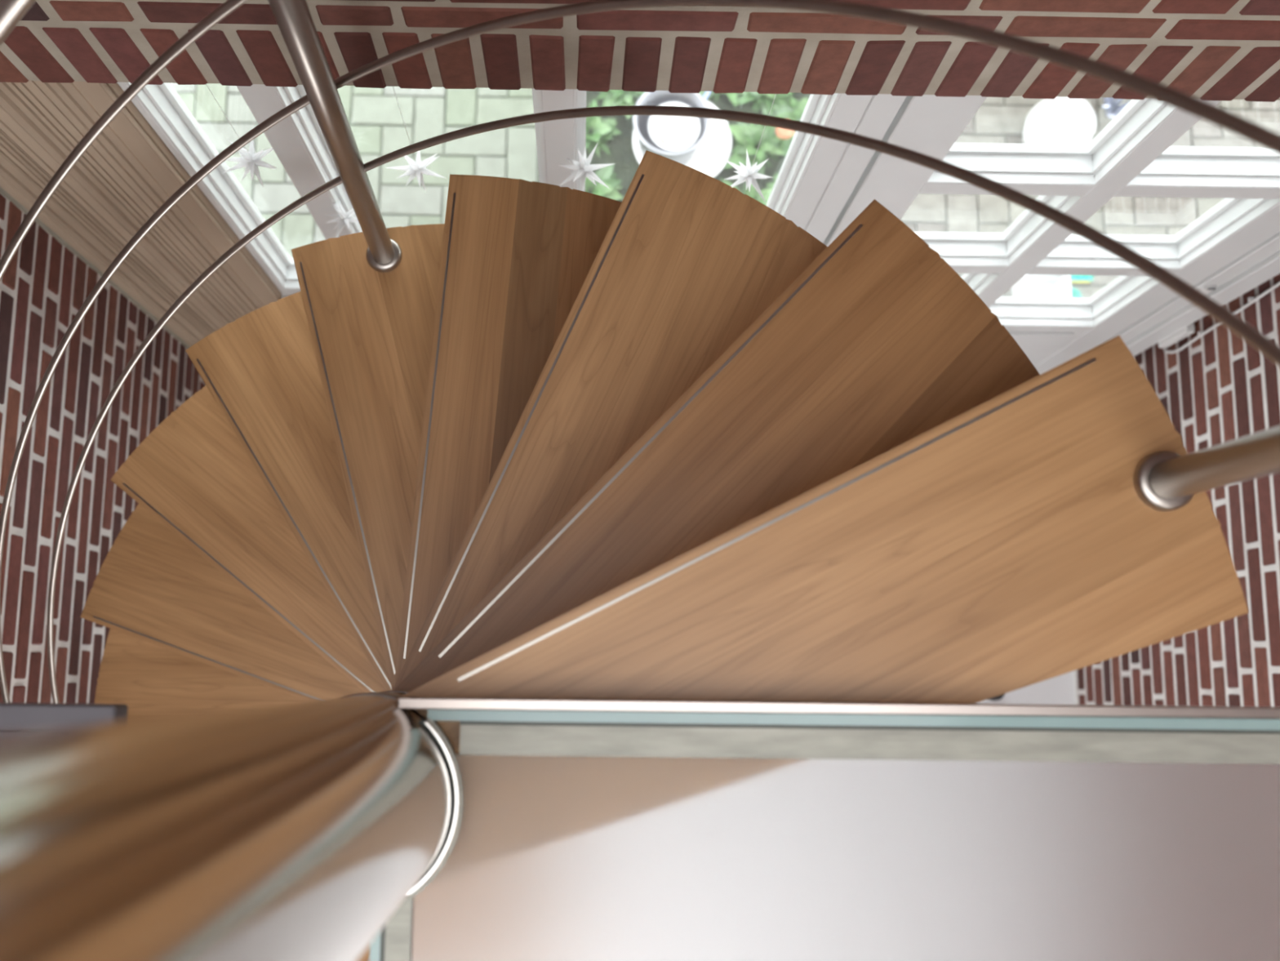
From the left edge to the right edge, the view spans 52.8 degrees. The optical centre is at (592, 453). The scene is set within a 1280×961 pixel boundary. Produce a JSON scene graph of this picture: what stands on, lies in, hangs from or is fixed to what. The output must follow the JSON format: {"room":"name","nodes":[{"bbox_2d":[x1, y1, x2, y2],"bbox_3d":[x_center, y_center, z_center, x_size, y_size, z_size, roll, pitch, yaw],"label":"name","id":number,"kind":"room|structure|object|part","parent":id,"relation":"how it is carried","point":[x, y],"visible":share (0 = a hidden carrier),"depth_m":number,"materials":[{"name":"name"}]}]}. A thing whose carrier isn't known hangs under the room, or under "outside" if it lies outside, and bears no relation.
{"room":"spiral staircase","nodes":[
{"label":"spiral staircase","id":0,"kind":"room"},
{"bbox_2d":[0,193,205,703],"bbox_3d":[-1.096,0.774,1.096,0.101,5.160,2.828,1,80,0],"label":"wall","id":1,"kind":"structure","parent":0,"point":[44,286],"depth_m":2.55,"materials":[{"name":"red brick"}]},
{"bbox_2d":[0,702,128,733],"bbox_3d":[-0.729,0.222,1.091,0.660,0.042,0.028,1,80,0],"label":"beam","id":2,"kind":"structure","parent":1,"relation":"attached to","point":[14,717],"depth_m":1.07,"materials":[{"name":"grey metal"}]},
{"bbox_2d":[0,0,1279,348],"bbox_3d":[0.206,-0.644,1.350,2.670,5.160,0.121,1,80,0],"label":"wall","id":3,"kind":"structure","parent":0,"point":[1203,50],"depth_m":1.68,"materials":[{"name":"red brick"}]},
{"bbox_2d":[0,80,281,346],"bbox_3d":[-0.873,-0.368,2.834,0.341,2.078,0.023,1,80,0],"label":"curtain","id":4,"kind":"object","parent":3,"relation":"hanging from","point":[127,172],"visible":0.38,"depth_m":2.32,"materials":[{"name":"beige fabric"}]},
{"bbox_2d":[205,84,276,187],"bbox_3d":[-0.559,-0.497,1.974,0.099,0.344,0.093,1,80,0],"label":"star","id":5,"kind":"object","parent":3,"relation":"hanging from","point":[251,159],"visible":0.95,"depth_m":2.09,"materials":[{"name":"white paper"}]},
{"bbox_2d":[280,293,289,298],"bbox_3d":[-0.154,-0.372,2.936,1.106,0.025,0.075,1,80,0],"label":"trim","id":6,"kind":"structure","parent":3,"relation":"attached to","point":[282,295],"depth_m":2.92,"materials":[{"name":"white paint"}]},
{"bbox_2d":[280,86,359,237],"bbox_3d":[-0.447,-0.483,2.107,0.085,0.609,0.091,-15,81,-3],"label":"star","id":7,"kind":"object","parent":3,"relation":"hanging from","point":[343,218],"visible":0.9,"depth_m":2.35,"materials":[{"name":"white paper"}]},
{"bbox_2d":[385,86,444,191],"bbox_3d":[-0.291,-0.495,1.987,0.097,0.365,0.071,23,81,3],"label":"star","id":8,"kind":"object","parent":3,"relation":"hanging from","point":[417,168],"visible":0.94,"depth_m":2.11,"materials":[{"name":"white paper"}]},
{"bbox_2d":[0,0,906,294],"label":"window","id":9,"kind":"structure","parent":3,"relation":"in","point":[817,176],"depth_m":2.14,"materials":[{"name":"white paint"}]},
{"bbox_3d":[-0.568,-0.028,1.272,0.507,1.400,1.415,43,83,6],"label":"handrail","id":10,"kind":"part","parent":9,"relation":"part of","materials":[{"name":"silver metal"}]},
{"bbox_3d":[-0.687,-0.505,2.265,0.014,1.330,0.070,1,80,0],"label":"frame","id":11,"kind":"part","parent":9,"relation":"part of","materials":[{"name":"white paint"}]},
{"bbox_3d":[-0.169,-0.391,2.901,1.036,0.050,0.070,1,80,0],"label":"rail","id":12,"kind":"part","parent":9,"relation":"part of","materials":[{"name":"white paint"}]},
{"bbox_3d":[0.381,-0.491,2.275,0.050,1.330,0.070,1,80,0],"label":"frame","id":13,"kind":"part","parent":9,"relation":"part of","materials":[{"name":"white paint"}]},
{"bbox_3d":[0.427,-0.410,2.758,0.049,2.310,0.067,1,80,0],"label":"frame","id":14,"kind":"part","parent":9,"relation":"part of","materials":[{"name":"white paint"}]},
{"bbox_2d":[557,90,615,191],"bbox_3d":[-0.009,-0.489,1.986,0.098,0.360,0.087,28,81,4],"label":"star","id":15,"kind":"object","parent":3,"relation":"hanging from","point":[584,169],"visible":0.95,"depth_m":2.11,"materials":[{"name":"white paper"}]},
{"bbox_2d":[724,93,776,202],"bbox_3d":[0.259,-0.485,1.991,0.085,0.364,0.079,1,80,0],"label":"star","id":16,"kind":"object","parent":3,"relation":"hanging from","point":[748,174],"visible":0.95,"depth_m":2.12,"materials":[{"name":"white paper"}]},
{"bbox_2d":[823,94,1279,374],"bbox_3d":[0.941,-0.422,2.594,0.968,2.650,0.086,1,80,0],"label":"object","id":17,"kind":"structure","parent":3,"relation":"in","point":[1232,249],"depth_m":2.40,"materials":[{"name":"white paint"}]},
{"bbox_3d":[0.880,-0.239,3.493,0.587,0.695,0.007,1,80,0],"label":"raised panel","id":18,"kind":"part","parent":17,"relation":"part of","materials":[{"name":"white paint"}]},
{"bbox_3d":[0.879,-0.273,3.493,0.648,0.795,0.060,1,80,0],"label":"panel","id":19,"kind":"part","parent":17,"relation":"part of","materials":[{"name":"white paint"}]},
{"bbox_2d":[1158,322,1195,347],"bbox_3d":[1.402,-0.285,3.098,0.022,0.150,0.025,1,80,0],"label":"junction box","id":20,"kind":"object","parent":17,"relation":"attached to","point":[1188,330],"visible":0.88,"depth_m":3.08,"materials":[{"name":"white plastic"}]},
{"bbox_3d":[1.314,-0.349,2.778,0.028,0.070,0.009,1,80,0],"label":"strike plate","id":21,"kind":"part","parent":17,"relation":"part of","materials":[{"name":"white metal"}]},
{"bbox_2d":[369,697,1279,960],"bbox_3d":[0.612,0.996,0.961,1.604,0.037,1.584,1,80,0],"label":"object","id":22,"kind":"object","parent":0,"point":[587,829],"visible":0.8,"depth_m":1.06,"materials":[{"name":"white"}]},
{"bbox_2d":[974,670,1075,704],"bbox_3d":[0.161,1.185,3.707,2.670,0.100,2.920,1,80,0],"label":"floor","id":23,"kind":"structure","parent":0,"point":[1060,689],"depth_m":3.75,"materials":[{"name":"white"}]},
{"bbox_2d":[0,691,453,960],"bbox_3d":[-0.208,0.422,1.865,0.290,3.780,0.290,1,80,0],"label":"column","id":24,"kind":"structure","parent":23,"relation":"on","point":[296,831],"depth_m":0.45,"materials":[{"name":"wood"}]},
{"bbox_2d":[93,628,306,719],"bbox_3d":[-0.566,0.492,2.650,0.876,0.101,0.268,2,80,0],"label":"stair tread","id":25,"kind":"structure","parent":24,"relation":"attached to","point":[152,680],"depth_m":2.60,"materials":[{"name":"brown wood"}]},
{"bbox_2d":[80,503,365,701],"bbox_3d":[-0.521,0.352,2.482,0.869,0.101,0.266,21,81,3],"label":"stair tread","id":26,"kind":"structure","parent":24,"relation":"attached to","point":[151,586],"depth_m":2.44,"materials":[{"name":"brown wood"}]},
{"bbox_2d":[110,385,386,693],"bbox_3d":[-0.446,0.231,2.310,0.869,0.101,0.266,40,82,6],"label":"stair tread","id":27,"kind":"structure","parent":24,"relation":"attached to","point":[192,473],"depth_m":2.28,"materials":[{"name":"brown wood"}]},
{"bbox_2d":[185,291,391,690],"bbox_3d":[-0.345,0.138,2.134,0.266,0.101,0.870,-30,82,-5],"label":"stair tread","id":28,"kind":"structure","parent":24,"relation":"attached to","point":[260,368],"depth_m":2.11,"materials":[{"name":"brown wood"}]},
{"bbox_2d":[291,223,444,689],"bbox_3d":[-0.238,0.081,1.952,0.266,0.101,0.870,-12,81,-3],"label":"stair tread","id":29,"kind":"structure","parent":24,"relation":"attached to","point":[371,330],"depth_m":1.94,"materials":[{"name":"brown wood"}]},
{"bbox_2d":[267,0,401,272],"bbox_3d":[-0.306,-0.381,1.508,0.068,1.039,0.054,1,80,0],"label":"railing post","id":30,"kind":"object","parent":29,"relation":"on","point":[295,21],"visible":0.99,"depth_m":1.47,"materials":[{"name":"metal"}]},
{"bbox_2d":[0,0,248,280],"bbox_3d":[-0.564,-0.007,1.497,0.463,1.385,1.371,44,83,6],"label":"rod","id":31,"kind":"object","parent":30,"relation":"attached to","point":[226,8],"visible":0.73,"depth_m":1.33,"materials":[{"name":"metal"}]},
{"bbox_2d":[0,0,1279,702],"bbox_3d":[-0.323,-0.022,1.498,1.498,1.764,0.746,-17,81,-3],"label":"rod","id":32,"kind":"object","parent":30,"relation":"attached to","point":[1245,128],"visible":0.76,"depth_m":1.17,"materials":[{"name":"metal"}]},
{"bbox_2d":[47,105,1279,702],"bbox_3d":[-0.291,-0.025,1.632,1.481,1.660,0.668,-12,81,-3],"label":"rod","id":33,"kind":"object","parent":30,"relation":"attached to","point":[1264,345],"visible":0.85,"depth_m":1.30,"materials":[{"name":"metal"}]},
{"bbox_2d":[357,888,416,960],"bbox_3d":[-0.463,0.906,3.159,0.268,0.101,0.876,35,82,5],"label":"stair tread","id":34,"kind":"structure","parent":24,"relation":"attached to","point":[365,956],"depth_m":3.06,"materials":[{"name":"brown wood"}]},
{"bbox_2d":[394,174,622,684],"bbox_3d":[-0.118,0.058,1.765,0.267,0.101,0.873,7,80,1],"label":"stair tread","id":35,"kind":"structure","parent":24,"relation":"attached to","point":[517,255],"depth_m":1.75,"materials":[{"name":"brown wood"}]},
{"bbox_2d":[391,150,827,690],"bbox_3d":[-0.005,0.073,1.571,0.268,0.101,0.877,26,81,4],"label":"stair tread","id":36,"kind":"structure","parent":24,"relation":"attached to","point":[687,261],"depth_m":1.56,"materials":[{"name":"brown wood"}]},
{"bbox_2d":[381,199,1039,692],"bbox_3d":[0.085,0.124,1.370,0.878,0.101,0.268,-44,83,-7],"label":"stair tread","id":37,"kind":"structure","parent":24,"relation":"attached to","point":[879,343],"depth_m":1.35,"materials":[{"name":"brown wood"}]},
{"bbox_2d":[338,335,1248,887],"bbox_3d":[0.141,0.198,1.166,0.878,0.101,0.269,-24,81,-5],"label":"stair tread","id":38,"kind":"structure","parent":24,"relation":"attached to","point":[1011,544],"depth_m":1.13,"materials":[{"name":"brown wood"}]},
{"bbox_2d":[1133,425,1279,511],"bbox_3d":[0.515,-0.050,0.689,0.057,1.039,0.060,1,80,0],"label":"railing post","id":39,"kind":"object","parent":38,"relation":"on","point":[1170,484],"visible":0.98,"depth_m":1.05,"materials":[{"name":"metal"}]},
{"bbox_2d":[989,693,1004,700],"bbox_3d":[1.167,0.690,3.736,0.052,0.030,0.052,1,80,0],"label":"door stop","id":40,"kind":"object","parent":23,"relation":"on","point":[998,697],"visible":0.23,"depth_m":3.72,"materials":[{"name":"grey rubber"}]},
{"bbox_2d":[1074,273,1279,706],"bbox_3d":[1.473,0.793,1.120,0.101,5.160,2.857,1,80,0],"label":"wall","id":41,"kind":"structure","parent":0,"point":[1219,388],"depth_m":2.89,"materials":[{"name":"red brick"}]},
{"bbox_2d":[1162,281,1279,353],"bbox_3d":[1.419,-0.357,2.602,0.012,1.198,0.047,1,80,0],"label":"cable","id":42,"kind":"object","parent":41,"relation":"attached to","point":[1251,300],"visible":0.88,"depth_m":2.91,"materials":[{"name":"white plastic"}]},
{"label":"outside","id":43,"kind":"structure","parent":0,"visible":0},
{"bbox_2d":[194,85,1279,286],"bbox_3d":[0.328,-4.175,4.716,13.000,0.088,7.970,1,80,0],"label":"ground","id":44,"kind":"structure","parent":43,"point":[445,97],"depth_m":4.11,"materials":[{"name":"green plant"}]},
{"bbox_2d":[585,90,810,201],"bbox_3d":[0.297,-1.098,4.141,0.850,0.032,0.930,1,80,0],"label":"planting bed","id":45,"kind":"object","parent":44,"relation":"on","point":[620,148],"visible":0.02,"depth_m":4.10,"materials":[{"name":"plant"}]},
{"bbox_2d":[585,97,622,158],"bbox_3d":[-0.020,-1.018,4.084,0.216,0.088,0.208,-16,81,-3],"label":"plant","id":46,"kind":"object","parent":45,"relation":"on","point":[597,130],"visible":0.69,"depth_m":4.08,"materials":[{"name":"green plant"}]},
{"bbox_3d":[-0.008,-1.025,4.087,0.012,0.054,0.011,-44,84,-7],"label":"stem","id":47,"kind":"part","parent":46,"relation":"part of","materials":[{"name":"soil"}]},
{"bbox_2d":[585,164,623,199],"bbox_3d":[-0.006,-0.837,4.056,0.249,0.094,0.218,1,80,0],"label":"plant","id":48,"kind":"object","parent":45,"relation":"on","point":[605,174],"visible":0.42,"depth_m":4.05,"materials":[{"name":"green plant"}]},
{"bbox_2d":[595,89,644,119],"bbox_3d":[0.086,-1.191,4.115,0.232,0.099,0.256,-42,83,-7],"label":"plant","id":49,"kind":"object","parent":45,"relation":"in","point":[612,97],"visible":0.26,"depth_m":4.09,"materials":[{"name":"green plant"}]},
{"bbox_2d":[632,100,732,177],"bbox_3d":[0.281,-0.986,4.083,0.314,0.043,0.314,1,80,0],"label":"saucer","id":50,"kind":"object","parent":45,"relation":"on","point":[708,157],"visible":0.34,"depth_m":4.06,"materials":[{"name":"white ceramic"}]},
{"bbox_2d":[632,90,711,164],"bbox_3d":[0.237,-0.997,3.973,0.236,0.178,0.236,1,80,0],"label":"metal bucket","id":51,"kind":"object","parent":50,"relation":"on","point":[658,97],"visible":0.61,"depth_m":3.94,"materials":[{"name":"metal"}]},
{"bbox_2d":[648,102,700,151],"bbox_3d":[0.248,-0.997,3.935,0.160,0.022,0.160,1,80,0],"label":"dish","id":52,"kind":"object","parent":51,"relation":"in","point":[670,133],"visible":0.86,"depth_m":3.94,"materials":[{"name":"white ceramic"}]},
{"bbox_2d":[702,91,710,100],"bbox_3d":[0.368,-1.149,4.106,0.012,0.054,0.100,29,81,4],"label":"ribbon","id":53,"kind":"object","parent":45,"relation":"on","point":[706,95],"visible":0.36,"depth_m":4.08,"materials":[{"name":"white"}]},
{"bbox_2d":[698,91,742,107],"bbox_3d":[0.411,-1.207,4.124,0.220,0.102,0.245,1,80,0],"label":"plant","id":54,"kind":"object","parent":45,"relation":"on","point":[733,97],"visible":0.06,"depth_m":4.12,"materials":[{"name":"green plant"}]},
{"bbox_2d":[720,177,773,204],"bbox_3d":[0.490,-0.769,4.050,0.253,0.095,0.177,20,81,3],"label":"plant","id":55,"kind":"object","parent":45,"relation":"in","point":[766,192],"visible":0.16,"depth_m":4.04,"materials":[{"name":"green plant"}]},
{"bbox_2d":[724,121,792,179],"bbox_3d":[0.523,-0.960,4.083,0.240,0.094,0.250,-44,84,-7],"label":"plant","id":56,"kind":"object","parent":45,"relation":"on","point":[747,136],"visible":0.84,"depth_m":4.08,"materials":[{"name":"green plant"}]},
{"bbox_2d":[733,92,793,116],"bbox_3d":[0.557,-1.174,4.116,0.251,0.102,0.233,32,82,5],"label":"plant","id":57,"kind":"object","parent":45,"relation":"in","point":[765,101],"visible":0.3,"depth_m":4.11,"materials":[{"name":"green plant"}]},
{"bbox_2d":[765,173,778,187],"bbox_3d":[0.633,-0.845,4.063,0.174,0.078,0.237,14,81,2],"label":"plant","id":58,"kind":"object","parent":45,"relation":"on","point":[771,184],"visible":0.03,"depth_m":4.05,"materials":[{"name":"green plant"}]},
{"bbox_2d":[775,127,794,145],"bbox_3d":[0.593,-0.993,4.027,0.057,0.164,0.060,1,80,0],"label":"flower","id":59,"kind":"object","parent":45,"relation":"on","point":[784,134],"visible":0.63,"depth_m":3.96,"materials":[{"name":"plant"}]},
{"bbox_2d":[774,95,808,141],"bbox_3d":[0.670,-1.074,4.104,0.211,0.081,0.206,1,80,0],"label":"plant","id":60,"kind":"object","parent":45,"relation":"in","point":[795,113],"visible":0.16,"depth_m":4.11,"materials":[{"name":"green plant"}]},
{"bbox_2d":[170,83,1279,297],"bbox_3d":[1.183,-1.664,4.268,6.896,0.055,2.698,1,80,0],"label":"terrace","id":61,"kind":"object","parent":44,"relation":"on","point":[370,107],"visible":0.16,"depth_m":4.11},
{"bbox_2d":[1011,274,1071,297],"bbox_3d":[1.386,-0.488,3.984,0.140,0.120,0.140,1,80,0],"label":"box","id":62,"kind":"object","parent":61,"relation":"on","point":[1041,286],"visible":0.26,"depth_m":4.01,"materials":[{"name":"white ceramic"}]},
{"bbox_2d":[1022,97,1096,145],"bbox_3d":[1.458,-1.017,4.029,0.210,0.210,0.210,1,80,0],"label":"pot","id":63,"kind":"object","parent":61,"relation":"on","point":[1058,120],"visible":0.82,"depth_m":3.94,"materials":[{"name":"white ceramic"}]},
{"bbox_2d":[1054,287,1082,297],"bbox_3d":[1.469,-0.485,4.025,0.111,0.033,0.068,1,80,0],"label":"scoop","id":64,"kind":"object","parent":61,"relation":"on","point":[1075,293],"visible":0.2,"depth_m":4.03,"materials":[{"name":"teal plastic"}]},
{"bbox_2d":[1071,287,1082,297],"bbox_3d":[1.490,-0.484,4.028,0.068,0.026,0.068,1,80,0],"label":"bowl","id":65,"kind":"object","parent":64,"relation":"on","point":[1075,293],"depth_m":4.03,"materials":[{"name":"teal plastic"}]},
{"bbox_2d":[1070,275,1093,283],"bbox_3d":[1.526,-0.553,4.040,0.070,0.034,0.028,1,80,0],"label":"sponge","id":66,"kind":"object","parent":61,"relation":"on","point":[1073,278],"visible":0.53,"depth_m":4.02,"materials":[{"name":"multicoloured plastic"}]},
{"bbox_2d":[1102,97,1129,119],"bbox_3d":[1.672,-1.113,4.025,0.244,0.245,0.300,1,80,0],"label":"twigs","id":67,"kind":"object","parent":61,"relation":"on","point":[1111,108],"visible":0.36,"depth_m":4.08,"materials":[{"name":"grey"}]}
]}

